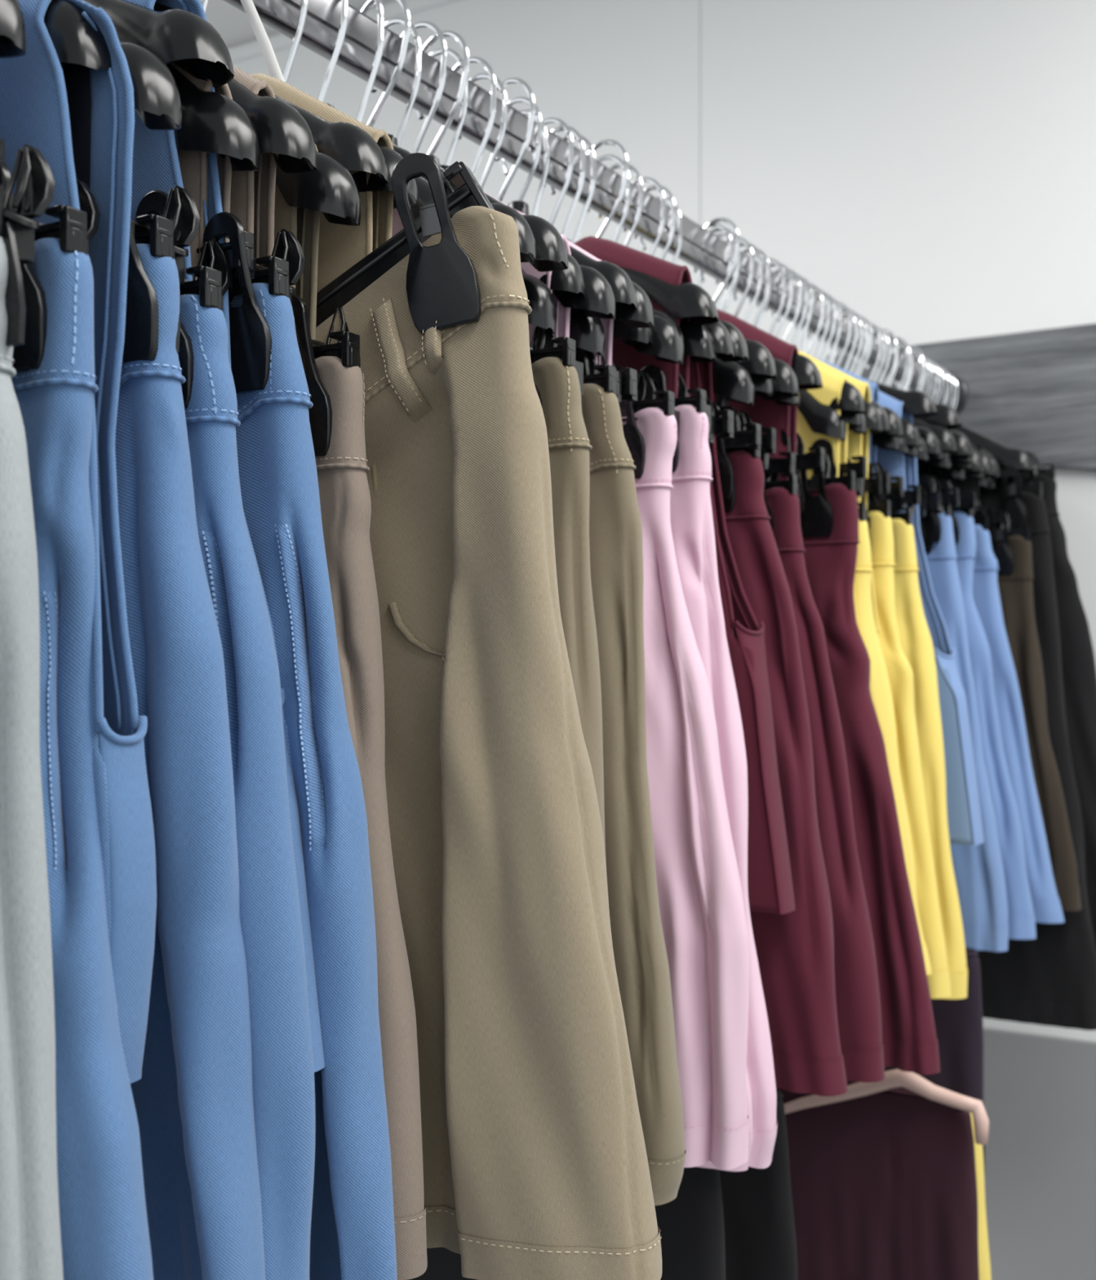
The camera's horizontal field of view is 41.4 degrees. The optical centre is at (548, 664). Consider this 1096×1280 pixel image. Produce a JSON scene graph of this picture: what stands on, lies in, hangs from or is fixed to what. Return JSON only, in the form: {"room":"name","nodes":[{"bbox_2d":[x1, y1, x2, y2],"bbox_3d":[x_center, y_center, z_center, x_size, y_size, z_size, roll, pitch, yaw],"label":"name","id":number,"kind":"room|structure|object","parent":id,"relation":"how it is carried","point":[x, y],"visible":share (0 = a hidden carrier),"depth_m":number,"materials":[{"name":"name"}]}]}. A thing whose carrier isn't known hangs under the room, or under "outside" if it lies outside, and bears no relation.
{"room":"clothing store","nodes":[
{"label":"clothing store","id":0,"kind":"room"},
{"bbox_2d":[200,0,395,48],"bbox_3d":[-0.229,-1.350,0.104,7.500,0.050,4.950,0,0,30],"label":"ceiling","id":1,"kind":"structure","parent":0,"point":[233,24],"depth_m":3.00,"materials":[{"name":"white paint"}]},
{"bbox_2d":[227,0,1095,1279],"bbox_3d":[0.991,-0.012,2.191,7.500,2.625,0.116,0,0,30],"label":"wall","id":2,"kind":"structure","parent":0,"point":[928,166],"depth_m":2.39,"materials":[{"name":"paint"}]},
{"bbox_2d":[228,0,461,63],"bbox_3d":[0.967,-1.301,2.150,7.500,0.023,0.012,0,0,30],"label":"trim","id":3,"kind":"structure","parent":2,"relation":"attached to","point":[394,11],"depth_m":2.91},
{"bbox_2d":[222,0,968,415],"bbox_3d":[-0.063,-0.396,1.097,0.089,0.142,2.830,0,0,30],"label":"rail","id":4,"kind":"object","parent":2,"relation":"attached to","point":[701,249],"depth_m":1.17,"materials":[{"name":"silver metal"}]},
{"bbox_2d":[0,0,26,161],"bbox_3d":[-0.344,-0.301,0.633,0.325,0.324,0.050,0,0,30],"label":"clothes hanger","id":5,"kind":"object","parent":4,"relation":"hanging from","point":[12,26],"visible":0.98,"depth_m":0.56,"materials":[{"name":"black plastic"}]},
{"bbox_2d":[0,143,55,346],"bbox_3d":[-0.341,-0.288,0.607,0.349,0.355,0.050,0,0,30],"label":"clothes hanger","id":6,"kind":"object","parent":4,"relation":"hanging from","point":[33,175],"visible":1,"depth_m":0.54,"materials":[{"name":"black plastic"}]},
{"bbox_2d":[0,236,63,1279],"bbox_3d":[-0.348,0.067,0.611,0.409,0.458,0.042,0,0,30],"label":"trousers","id":7,"kind":"object","parent":6,"relation":"hanging from","point":[30,1239],"visible":1,"depth_m":0.52,"materials":[{"name":"grey fabric"}]},
{"bbox_2d":[0,0,112,373],"bbox_3d":[-0.322,-0.289,0.660,0.339,0.352,0.069,1,0,30],"label":"clothes hanger","id":8,"kind":"object","parent":4,"relation":"hanging from","point":[74,40],"visible":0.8,"depth_m":0.57,"materials":[{"name":"black plastic"}]},
{"bbox_2d":[0,0,156,1083],"bbox_3d":[-0.324,-0.086,0.674,0.374,0.511,0.032,0,0,30],"label":"vest","id":9,"kind":"object","parent":8,"relation":"hanging from","point":[81,118],"visible":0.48,"depth_m":0.59,"materials":[{"name":"fabric"}]},
{"bbox_2d":[10,237,153,1279],"bbox_3d":[-0.324,0.077,0.651,0.407,0.486,0.043,0,0,30],"label":"trousers","id":10,"kind":"object","parent":8,"relation":"hanging from","point":[104,1234],"visible":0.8,"depth_m":0.56,"materials":[{"name":"blue fabric"}]},
{"bbox_2d":[82,0,234,408],"bbox_3d":[-0.287,-0.290,0.733,0.322,0.350,0.054,0,0,31],"label":"clothes hanger","id":11,"kind":"object","parent":4,"relation":"hanging from","point":[182,37],"visible":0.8,"depth_m":0.66,"materials":[{"name":"black plastic"}]},
{"bbox_2d":[124,0,324,1072],"bbox_3d":[-0.282,-0.085,0.747,0.412,0.531,0.030,0,0,30],"label":"vest","id":12,"kind":"object","parent":11,"relation":"hanging from","point":[155,159],"visible":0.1,"depth_m":0.68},
{"bbox_2d":[117,35,199,364],"bbox_3d":[-0.299,-0.297,0.706,0.322,0.334,0.050,0,0,30],"label":"clothes hanger","id":13,"kind":"object","parent":4,"relation":"hanging from","point":[157,100],"visible":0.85,"depth_m":0.62,"materials":[{"name":"black plastic"}]},
{"bbox_2d":[115,244,265,1279],"bbox_3d":[-0.293,0.085,0.703,0.407,0.532,0.040,0,0,30],"label":"trousers","id":14,"kind":"object","parent":13,"relation":"hanging from","point":[193,1096],"visible":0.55,"depth_m":0.61,"materials":[{"name":"blue fabric"}]},
{"bbox_2d":[135,63,260,279],"bbox_3d":[-0.276,-0.301,0.756,0.319,0.324,0.050,0,0,30],"label":"clothes hanger","id":15,"kind":"object","parent":4,"relation":"hanging from","point":[213,122],"visible":0.29,"depth_m":0.67,"materials":[{"name":"black plastic"}]},
{"bbox_2d":[170,62,232,280],"bbox_3d":[-0.274,-0.086,0.759,0.308,0.514,0.027,0,0,30],"label":"vest","id":16,"kind":"object","parent":15,"relation":"hanging from","point":[193,165],"visible":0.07,"depth_m":0.69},
{"bbox_2d":[165,293,315,1279],"bbox_3d":[-0.278,0.099,0.727,0.411,0.529,0.044,0,0,30],"label":"trousers","id":17,"kind":"object","parent":15,"relation":"hanging from","point":[283,1086],"visible":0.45,"depth_m":0.63,"materials":[{"name":"blue fabric"}]},
{"bbox_2d":[202,79,316,393],"bbox_3d":[-0.260,-0.295,0.770,0.326,0.341,0.057,1,1,30],"label":"clothes hanger","id":18,"kind":"object","parent":4,"relation":"hanging from","point":[282,131],"visible":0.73,"depth_m":0.69,"materials":[{"name":"black plastic"}]},
{"bbox_2d":[230,65,276,269],"bbox_3d":[-0.257,-0.085,0.788,0.304,0.511,0.027,0,0,30],"label":"vest","id":19,"kind":"object","parent":18,"relation":"hanging from","point":[252,197],"visible":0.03,"depth_m":0.73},
{"bbox_2d":[230,282,397,1279],"bbox_3d":[-0.250,0.101,0.760,0.426,0.561,0.041,0,0,30],"label":"trousers","id":20,"kind":"object","parent":18,"relation":"hanging from","point":[353,1232],"visible":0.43,"depth_m":0.67,"materials":[{"name":"blue fabric"}]},
{"bbox_2d":[200,0,418,208],"bbox_3d":[-0.212,-0.350,0.871,0.319,0.226,0.034,0,0,30],"label":"clothes hanger","id":21,"kind":"object","parent":4,"relation":"hanging from","point":[392,157],"visible":0.05,"depth_m":0.79,"materials":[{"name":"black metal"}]},
{"bbox_2d":[250,73,394,494],"bbox_3d":[-0.212,-0.085,0.865,0.317,0.513,0.030,0,0,30],"label":"vest","id":22,"kind":"object","parent":21,"relation":"hanging from","point":[340,247],"visible":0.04,"depth_m":0.80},
{"bbox_2d":[275,150,360,456],"bbox_3d":[-0.234,-0.286,0.822,0.320,0.359,0.050,0,0,30],"label":"clothes hanger","id":23,"kind":"object","parent":4,"relation":"hanging from","point":[331,189],"visible":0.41,"depth_m":0.74,"materials":[{"name":"black plastic"}]},
{"bbox_2d":[274,144,320,340],"bbox_3d":[-0.238,-0.088,0.821,0.301,0.519,0.029,0,0,30],"label":"vest","id":24,"kind":"object","parent":23,"relation":"hanging from","point":[304,224],"visible":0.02,"depth_m":0.76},
{"bbox_2d":[303,355,427,1279],"bbox_3d":[-0.233,0.073,0.822,0.397,0.461,0.045,0,0,30],"label":"trousers","id":25,"kind":"object","parent":23,"relation":"hanging from","point":[345,503],"visible":0.22,"depth_m":0.73,"materials":[{"name":"beige fabric"}]},
{"bbox_2d":[275,94,389,185],"bbox_3d":[-0.226,-0.349,0.848,0.318,0.228,0.034,0,0,30],"label":"clothes hanger","id":26,"kind":"object","parent":4,"relation":"hanging from","point":[347,143],"visible":0.2,"depth_m":0.77,"materials":[{"name":"black plastic"}]},
{"bbox_2d":[282,0,434,220],"bbox_3d":[-0.172,-0.300,0.934,0.320,0.325,0.050,0,0,33],"label":"clothes hanger","id":27,"kind":"object","parent":4,"relation":"hanging from","point":[424,193],"visible":0.09,"depth_m":0.92,"materials":[{"name":"silver metal"}]},
{"bbox_2d":[315,152,494,335],"bbox_3d":[-0.163,-0.256,0.794,0.293,0.408,0.068,0,0,16],"label":"hanger","id":28,"kind":"object","parent":4,"relation":"hanging from","point":[442,285],"visible":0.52,"depth_m":0.74,"materials":[{"name":"black plastic"}]},
{"bbox_2d":[315,205,662,1279],"bbox_3d":[-0.173,0.037,0.795,0.478,0.544,0.058,0,0,16],"label":"shorts","id":29,"kind":"object","parent":28,"relation":"hanging from","point":[535,1166],"visible":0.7,"depth_m":0.73,"materials":[{"name":"beige"}]},
{"bbox_2d":[317,0,537,262],"bbox_3d":[-0.153,-0.300,0.954,0.334,0.326,0.050,1,0,30],"label":"clothes hanger","id":30,"kind":"object","parent":4,"relation":"hanging from","point":[528,253],"visible":0.09,"depth_m":0.89,"materials":[{"name":"silver metal"}]},
{"bbox_2d":[360,0,557,333],"bbox_3d":[-0.127,-0.302,1.017,0.324,0.328,0.050,0,0,30],"label":"clothes hanger","id":31,"kind":"object","parent":4,"relation":"hanging from","point":[544,314],"visible":0.19,"depth_m":0.94,"materials":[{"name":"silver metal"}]},
{"bbox_2d":[355,0,575,405],"bbox_3d":[-0.122,-0.302,0.994,0.326,0.326,0.057,-1,-1,30],"label":"clothes hanger","id":32,"kind":"object","parent":4,"relation":"hanging from","point":[551,249],"visible":0.22,"depth_m":0.92,"materials":[{"name":"silver metal"}]},
{"bbox_2d":[531,356,605,853],"bbox_3d":[-0.123,0.071,0.998,0.404,0.530,0.045,0,0,30],"label":"shorts","id":33,"kind":"object","parent":32,"relation":"hanging from","point":[558,385],"visible":0.12,"depth_m":0.91,"materials":[{"name":"beige"}]},
{"bbox_2d":[371,17,585,395],"bbox_3d":[-0.112,-0.299,1.043,0.324,0.331,0.051,1,1,32],"label":"clothes hanger","id":34,"kind":"object","parent":4,"relation":"hanging from","point":[571,279],"visible":0.19,"depth_m":0.96,"materials":[{"name":"silver metal"}]},
{"bbox_2d":[391,191,571,344],"bbox_3d":[-0.114,-0.085,1.034,0.321,0.512,0.036,0,0,30],"label":"vest","id":35,"kind":"object","parent":34,"relation":"hanging from","point":[562,329],"visible":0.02,"depth_m":0.97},
{"bbox_2d":[400,21,616,395],"bbox_3d":[-0.092,-0.301,1.058,0.321,0.326,0.052,0,0,30],"label":"clothes hanger","id":36,"kind":"object","parent":4,"relation":"hanging from","point":[598,301],"visible":0.23,"depth_m":0.98,"materials":[{"name":"silver metal"}]},
{"bbox_2d":[581,383,686,1205],"bbox_3d":[-0.087,0.082,1.056,0.409,0.542,0.042,0,0,30],"label":"shorts","id":37,"kind":"object","parent":36,"relation":"hanging from","point":[615,528],"visible":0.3,"depth_m":0.96,"materials":[{"name":"beige"}]},
{"bbox_2d":[422,30,621,402],"bbox_3d":[-0.091,-0.303,1.080,0.326,0.328,0.050,0,0,30],"label":"clothes hanger","id":38,"kind":"object","parent":4,"relation":"hanging from","point":[588,333],"visible":0.12,"depth_m":1.00,"materials":[{"name":"silver metal"}]},
{"bbox_2d":[416,48,637,402],"bbox_3d":[-0.076,-0.299,1.090,0.326,0.333,0.051,-1,-1,31],"label":"clothes hanger","id":39,"kind":"object","parent":4,"relation":"hanging from","point":[623,288],"visible":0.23,"depth_m":1.01,"materials":[{"name":"silver metal"}]},
{"bbox_2d":[458,73,653,346],"bbox_3d":[-0.065,-0.296,1.146,0.322,0.333,0.050,0,0,28],"label":"clothes hanger","id":40,"kind":"object","parent":4,"relation":"hanging from","point":[620,331],"visible":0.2,"depth_m":1.12,"materials":[{"name":"silver metal"}]},
{"bbox_2d":[453,57,675,479],"bbox_3d":[-0.054,-0.299,1.125,0.332,0.338,0.072,2,1,30],"label":"clothes hanger","id":41,"kind":"object","parent":4,"relation":"hanging from","point":[643,317],"visible":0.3,"depth_m":1.05,"materials":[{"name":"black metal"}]},
{"bbox_2d":[621,407,749,1169],"bbox_3d":[-0.039,0.084,1.129,0.417,0.540,0.060,0,0,30],"label":"shorts","id":42,"kind":"object","parent":41,"relation":"hanging from","point":[700,895],"visible":0.31,"depth_m":1.03,"materials":[{"name":"pink"}]},
{"bbox_2d":[495,97,684,439],"bbox_3d":[-0.034,-0.297,1.192,0.322,0.331,0.050,0,0,32],"label":"clothes hanger","id":43,"kind":"object","parent":4,"relation":"hanging from","point":[524,100],"visible":0.16,"depth_m":1.17,"materials":[{"name":"silver metal"}]},
{"bbox_2d":[490,77,706,472],"bbox_3d":[-0.026,-0.307,1.181,0.318,0.317,0.087,0,0,30],"label":"clothes hanger","id":44,"kind":"object","parent":4,"relation":"hanging from","point":[668,346],"visible":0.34,"depth_m":1.11,"materials":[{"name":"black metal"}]},
{"bbox_2d":[670,404,777,1171],"bbox_3d":[-0.007,0.089,1.191,0.410,0.577,0.054,0,0,30],"label":"shorts","id":45,"kind":"object","parent":44,"relation":"hanging from","point":[691,520],"visible":0.19,"depth_m":1.10,"materials":[{"name":"pink"}]},
{"bbox_2d":[499,109,719,432],"bbox_3d":[-0.009,-0.301,1.208,0.324,0.325,0.050,0,0,30],"label":"clothes hanger","id":46,"kind":"object","parent":4,"relation":"hanging from","point":[686,300],"visible":0.17,"depth_m":1.13,"materials":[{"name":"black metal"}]},
{"bbox_2d":[573,235,692,398],"bbox_3d":[-0.011,-0.089,1.210,0.308,0.520,0.034,0,0,30],"label":"vest","id":47,"kind":"object","parent":46,"relation":"hanging from","point":[605,250],"visible":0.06,"depth_m":1.15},
{"bbox_2d":[526,117,717,443],"bbox_3d":[-0.004,-0.298,1.234,0.330,0.337,0.051,2,1,32],"label":"clothes hanger","id":48,"kind":"object","parent":4,"relation":"hanging from","point":[699,342],"visible":0.22,"depth_m":1.15,"materials":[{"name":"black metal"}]},
{"bbox_2d":[538,125,734,485],"bbox_3d":[0.013,-0.300,1.249,0.322,0.328,0.051,-1,0,33],"label":"clothes hanger","id":49,"kind":"object","parent":4,"relation":"hanging from","point":[724,425],"visible":0.18,"depth_m":1.17,"materials":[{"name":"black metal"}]},
{"bbox_2d":[548,133,760,511],"bbox_3d":[0.035,-0.296,1.290,0.333,0.341,0.088,-2,-1,30],"label":"clothes hanger","id":50,"kind":"object","parent":4,"relation":"hanging from","point":[741,353],"visible":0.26,"depth_m":1.23,"materials":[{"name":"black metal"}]},
{"bbox_2d":[688,360,795,914],"bbox_3d":[0.022,-0.072,1.267,0.402,0.543,0.041,0,0,30],"label":"vest","id":51,"kind":"object","parent":50,"relation":"hanging from","point":[770,882],"visible":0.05,"depth_m":1.17,"materials":[{"name":"fabric"}]},
{"bbox_2d":[724,450,848,1096],"bbox_3d":[0.061,0.085,1.296,0.424,0.532,0.047,0,0,30],"label":"shorts","id":52,"kind":"object","parent":50,"relation":"hanging from","point":[795,949],"visible":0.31,"depth_m":1.20,"materials":[{"name":"red"}]},
{"bbox_2d":[586,139,760,499],"bbox_3d":[0.040,-0.302,1.299,0.321,0.328,0.050,0,0,30],"label":"clothes hanger","id":53,"kind":"object","parent":4,"relation":"hanging from","point":[731,380],"visible":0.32,"depth_m":1.22,"materials":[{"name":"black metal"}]},
{"bbox_2d":[583,155,776,454],"bbox_3d":[0.054,-0.300,1.320,0.320,0.326,0.051,0,0,28],"label":"clothes hanger","id":54,"kind":"object","parent":4,"relation":"hanging from","point":[761,361],"visible":0.16,"depth_m":1.24,"materials":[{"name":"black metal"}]},
{"bbox_2d":[596,163,773,469],"bbox_3d":[0.055,-0.297,1.348,0.322,0.332,0.050,0,0,28],"label":"clothes hanger","id":55,"kind":"object","parent":4,"relation":"hanging from","point":[764,387],"visible":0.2,"depth_m":1.29,"materials":[{"name":"silver metal"}]},
{"bbox_2d":[622,177,799,534],"bbox_3d":[0.089,-0.285,1.390,0.331,0.362,0.051,2,1,30],"label":"clothes hanger","id":56,"kind":"object","parent":4,"relation":"hanging from","point":[786,380],"visible":0.2,"depth_m":1.31,"materials":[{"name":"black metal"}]},
{"bbox_2d":[764,487,884,1082],"bbox_3d":[0.111,0.102,1.378,0.425,0.523,0.042,0,0,30],"label":"shorts","id":57,"kind":"object","parent":56,"relation":"hanging from","point":[858,1003],"visible":0.23,"depth_m":1.28,"materials":[{"name":"red"}]},
{"bbox_2d":[633,185,799,481],"bbox_3d":[0.092,-0.297,1.410,0.322,0.331,0.050,0,0,32],"label":"clothes hanger","id":58,"kind":"object","parent":4,"relation":"hanging from","point":[776,465],"visible":0.22,"depth_m":1.33,"materials":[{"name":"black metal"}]},
{"bbox_2d":[637,196,825,511],"bbox_3d":[0.119,-0.301,1.435,0.320,0.324,0.050,0,0,30],"label":"clothes hanger","id":59,"kind":"object","parent":4,"relation":"hanging from","point":[808,375],"visible":0.25,"depth_m":1.35,"materials":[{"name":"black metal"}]},
{"bbox_2d":[712,308,799,480],"bbox_3d":[0.113,-0.086,1.422,0.304,0.514,0.031,0,0,30],"label":"vest","id":60,"kind":"object","parent":59,"relation":"hanging from","point":[766,413],"visible":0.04,"depth_m":1.36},
{"bbox_2d":[703,217,855,537],"bbox_3d":[0.157,-0.293,1.497,0.336,0.341,0.074,0,0,30],"label":"clothes hanger","id":61,"kind":"object","parent":4,"relation":"hanging from","point":[816,519],"visible":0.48,"depth_m":1.42,"materials":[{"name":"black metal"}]},
{"bbox_2d":[802,483,940,1075],"bbox_3d":[0.176,0.104,1.472,0.442,0.558,0.045,0,0,30],"label":"shorts","id":62,"kind":"object","parent":61,"relation":"hanging from","point":[910,1041],"visible":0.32,"depth_m":1.39,"materials":[{"name":"red"}]},
{"bbox_2d":[692,222,866,479],"bbox_3d":[0.177,-0.299,1.520,0.329,0.336,0.051,-2,-1,30],"label":"clothes hanger","id":63,"kind":"object","parent":4,"relation":"hanging from","point":[851,398],"visible":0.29,"depth_m":1.44,"materials":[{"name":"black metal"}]},
{"bbox_2d":[796,353,857,624],"bbox_3d":[0.171,-0.086,1.522,0.324,0.513,0.036,0,0,30],"label":"vest","id":64,"kind":"object","parent":63,"relation":"hanging from","point":[833,382],"visible":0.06,"depth_m":1.45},
{"bbox_2d":[697,233,866,520],"bbox_3d":[0.178,-0.282,1.564,0.347,0.371,0.050,-2,-1,30],"label":"clothes hanger","id":65,"kind":"object","parent":4,"relation":"hanging from","point":[862,506],"visible":0.06,"depth_m":1.55,"materials":[{"name":"silver metal"}]},
{"bbox_2d":[853,519,932,975],"bbox_3d":[0.204,0.078,1.549,0.414,0.460,0.051,0,0,30],"label":"shorts","id":66,"kind":"object","parent":65,"relation":"hanging from","point":[880,687],"visible":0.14,"depth_m":1.46,"materials":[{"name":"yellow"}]},
{"bbox_2d":[724,242,884,494],"bbox_3d":[0.211,-0.299,1.595,0.324,0.331,0.051,1,0,29],"label":"clothes hanger","id":67,"kind":"object","parent":4,"relation":"hanging from","point":[873,415],"visible":0.12,"depth_m":1.52,"materials":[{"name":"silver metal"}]},
{"bbox_2d":[798,350,879,635],"bbox_3d":[0.212,-0.086,1.591,0.316,0.515,0.036,0,0,30],"label":"vest","id":68,"kind":"object","parent":67,"relation":"hanging from","point":[858,444],"visible":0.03,"depth_m":1.53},
{"bbox_2d":[732,254,890,546],"bbox_3d":[0.225,-0.287,1.627,0.332,0.358,0.057,-1,-1,30],"label":"clothes hanger","id":69,"kind":"object","parent":4,"relation":"hanging from","point":[885,508],"visible":0.09,"depth_m":1.54,"materials":[{"name":"silver metal"}]},
{"bbox_2d":[868,511,951,998],"bbox_3d":[0.241,0.091,1.614,0.413,0.508,0.043,0,0,30],"label":"shorts","id":70,"kind":"object","parent":69,"relation":"hanging from","point":[900,674],"visible":0.2,"depth_m":1.52,"materials":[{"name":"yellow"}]},
{"bbox_2d":[733,248,890,528],"bbox_3d":[0.225,-0.300,1.615,0.319,0.324,0.050,0,0,32],"label":"clothes hanger","id":71,"kind":"object","parent":4,"relation":"hanging from","point":[886,420],"visible":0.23,"depth_m":1.54,"materials":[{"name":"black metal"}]},
{"bbox_2d":[747,257,904,505],"bbox_3d":[0.250,-0.300,1.655,0.320,0.326,0.051,0,0,33],"label":"clothes hanger","id":72,"kind":"object","parent":4,"relation":"hanging from","point":[896,424],"visible":0.2,"depth_m":1.57,"materials":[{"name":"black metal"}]},
{"bbox_2d":[755,262,912,524],"bbox_3d":[0.259,-0.286,1.686,0.328,0.353,0.058,0,0,30],"label":"clothes hanger","id":73,"kind":"object","parent":4,"relation":"hanging from","point":[885,442],"visible":0.2,"depth_m":1.60,"materials":[{"name":"silver metal"}]},
{"bbox_2d":[891,518,968,999],"bbox_3d":[0.279,0.101,1.679,0.409,0.523,0.043,0,0,30],"label":"shorts","id":74,"kind":"object","parent":73,"relation":"hanging from","point":[916,641],"visible":0.19,"depth_m":1.58,"materials":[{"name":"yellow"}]},
{"bbox_2d":[770,272,921,513],"bbox_3d":[0.283,-0.300,1.715,0.321,0.327,0.051,0,0,32],"label":"clothes hanger","id":75,"kind":"object","parent":4,"relation":"hanging from","point":[912,434],"visible":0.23,"depth_m":1.63,"materials":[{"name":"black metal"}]},
{"bbox_2d":[775,275,918,513],"bbox_3d":[0.283,-0.297,1.736,0.322,0.331,0.050,0,0,30],"label":"clothes hanger","id":76,"kind":"object","parent":4,"relation":"hanging from","point":[913,451],"visible":0.09,"depth_m":1.72,"materials":[{"name":"silver metal"}]},
{"bbox_2d":[876,391,984,844],"bbox_3d":[0.292,-0.074,1.729,0.444,0.547,0.050,0,0,30],"label":"vest","id":77,"kind":"object","parent":76,"relation":"hanging from","point":[963,807],"visible":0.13,"depth_m":1.62,"materials":[{"name":"fabric"}]},
{"bbox_2d":[773,276,951,553],"bbox_3d":[0.328,-0.300,1.782,0.326,0.334,0.134,0,0,30],"label":"clothes hanger","id":78,"kind":"object","parent":4,"relation":"hanging from","point":[917,403],"visible":0.23,"depth_m":1.67,"materials":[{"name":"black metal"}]},
{"bbox_2d":[925,511,1009,951],"bbox_3d":[0.360,0.076,1.811,0.419,0.521,0.045,0,0,30],"label":"shorts","id":79,"kind":"object","parent":78,"relation":"hanging from","point":[979,871],"visible":0.22,"depth_m":1.71,"materials":[{"name":"blue"}]},
{"bbox_2d":[794,288,941,541],"bbox_3d":[0.323,-0.300,1.782,0.319,0.324,0.051,0,0,31],"label":"clothes hanger","id":80,"kind":"object","parent":4,"relation":"hanging from","point":[933,503],"visible":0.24,"depth_m":1.70,"materials":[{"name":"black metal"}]},
{"bbox_2d":[807,295,959,543],"bbox_3d":[0.353,-0.297,1.813,0.321,0.330,0.050,0,0,31],"label":"clothes hanger","id":81,"kind":"object","parent":4,"relation":"hanging from","point":[932,522],"visible":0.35,"depth_m":1.73,"materials":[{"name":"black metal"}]},
{"bbox_2d":[806,295,973,516],"bbox_3d":[0.376,-0.302,1.855,0.319,0.329,0.099,0,0,30],"label":"clothes hanger","id":82,"kind":"object","parent":4,"relation":"hanging from","point":[947,417],"visible":0.17,"depth_m":1.75,"materials":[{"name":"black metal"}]},
{"bbox_2d":[953,511,1036,939],"bbox_3d":[0.403,0.071,1.867,0.436,0.522,0.042,0,0,30],"label":"shorts","id":83,"kind":"object","parent":82,"relation":"hanging from","point":[1021,916],"visible":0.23,"depth_m":1.77,"materials":[{"name":"blue"}]},
{"bbox_2d":[822,305,976,544],"bbox_3d":[0.386,-0.296,1.864,0.322,0.332,0.050,0,0,30],"label":"clothes hanger","id":84,"kind":"object","parent":4,"relation":"hanging from","point":[964,446],"visible":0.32,"depth_m":1.78,"materials":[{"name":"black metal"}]},
{"bbox_2d":[865,328,1030,574],"bbox_3d":[0.474,-0.290,2.004,0.370,0.344,0.053,0,0,30],"label":"clothes hanger","id":85,"kind":"object","parent":4,"relation":"hanging from","point":[1004,554],"visible":0.28,"depth_m":1.92,"materials":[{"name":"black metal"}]},
{"bbox_2d":[973,524,1064,923],"bbox_3d":[0.447,0.072,1.922,0.455,0.500,0.042,0,0,30],"label":"shorts","id":86,"kind":"object","parent":85,"relation":"hanging from","point":[1047,908],"visible":0.22,"depth_m":1.83,"materials":[{"name":"blue"}]},
{"bbox_2d":[881,336,1042,528],"bbox_3d":[0.512,-0.321,2.034,0.349,0.280,0.050,0,0,30],"label":"clothes hanger","id":87,"kind":"object","parent":4,"relation":"hanging from","point":[1018,461],"visible":0.4,"depth_m":1.95,"materials":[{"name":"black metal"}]},
{"bbox_2d":[826,323,1095,471],"bbox_3d":[0.772,-0.389,2.259,0.700,0.265,0.020,0,0,30],"label":"board","id":88,"kind":"object","parent":2,"relation":"attached to","point":[1034,392],"visible":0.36,"depth_m":2.26,"materials":[{"name":"grey wood"}]},
{"bbox_3d":[0.104,0.360,1.407,0.024,0.024,2.135,0,0,30],"label":"rail","id":89,"kind":"object","parent":2,"relation":"attached to","visible":0},
{"bbox_2d":[407,1166,725,1279],"bbox_3d":[-0.016,0.492,1.191,0.362,0.255,0.040,0,0,30],"label":"dress","id":90,"kind":"object","parent":89,"relation":"hanging from","point":[691,1224],"visible":0.11,"depth_m":1.10,"materials":[{"name":"black fabric"}]},
{"bbox_2d":[719,1087,797,1279],"bbox_3d":[0.113,0.543,1.324,0.245,0.336,0.042,0,0,30],"label":"dress","id":91,"kind":"object","parent":89,"relation":"hanging from","point":[761,1243],"visible":0.15,"depth_m":1.26,"materials":[{"name":"black fabric"}]},
{"bbox_2d":[783,1069,989,1144],"bbox_3d":[0.290,0.408,1.454,0.301,0.134,0.031,0,0,30],"label":"hanger","id":92,"kind":"object","parent":89,"relation":"hanging from","point":[895,1078],"visible":0.68,"depth_m":1.40,"materials":[{"name":"beige"}]},
{"bbox_2d":[776,1080,979,1279],"bbox_3d":[0.309,0.604,1.459,0.252,0.363,0.042,0,0,30],"label":"dress","id":93,"kind":"object","parent":92,"relation":"hanging from","point":[884,1184],"visible":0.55,"depth_m":1.43,"materials":[{"name":"fabric"}]},
{"bbox_2d":[846,946,985,1173],"bbox_3d":[0.405,0.449,1.686,0.202,0.251,0.039,0,0,30],"label":"dress","id":94,"kind":"object","parent":89,"relation":"hanging from","point":[958,1023],"visible":0.12,"depth_m":1.63,"materials":[{"name":"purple fabric"}]},
{"bbox_2d":[970,1112,991,1279],"bbox_3d":[0.344,0.623,1.490,0.224,0.370,0.043,0,0,30],"label":"dress","id":95,"kind":"object","parent":89,"relation":"hanging from","point":[984,1266],"visible":0.05,"depth_m":1.43,"materials":[{"name":"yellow fabric"}]},
{"bbox_2d":[977,490,1095,1030],"bbox_3d":[0.522,0.123,2.028,0.479,0.712,0.050,0,0,30],"label":"trousers","id":96,"kind":"object","parent":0,"point":[1049,979],"visible":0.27,"depth_m":1.93,"materials":[{"name":"black fabric"}]},
{"bbox_2d":[991,535,1082,911],"bbox_3d":[0.492,0.074,1.995,0.460,0.488,0.044,0,0,30],"label":"shorts","id":97,"kind":"object","parent":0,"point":[1015,589],"visible":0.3,"depth_m":1.90,"materials":[{"name":"brown"}]},
{"bbox_2d":[996,473,1095,946],"bbox_3d":[0.569,0.111,2.066,0.522,0.745,0.060,0,0,30],"label":"trousers","id":98,"kind":"object","parent":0,"point":[1077,655],"visible":0.16,"depth_m":1.96,"materials":[{"name":"black fabric"}]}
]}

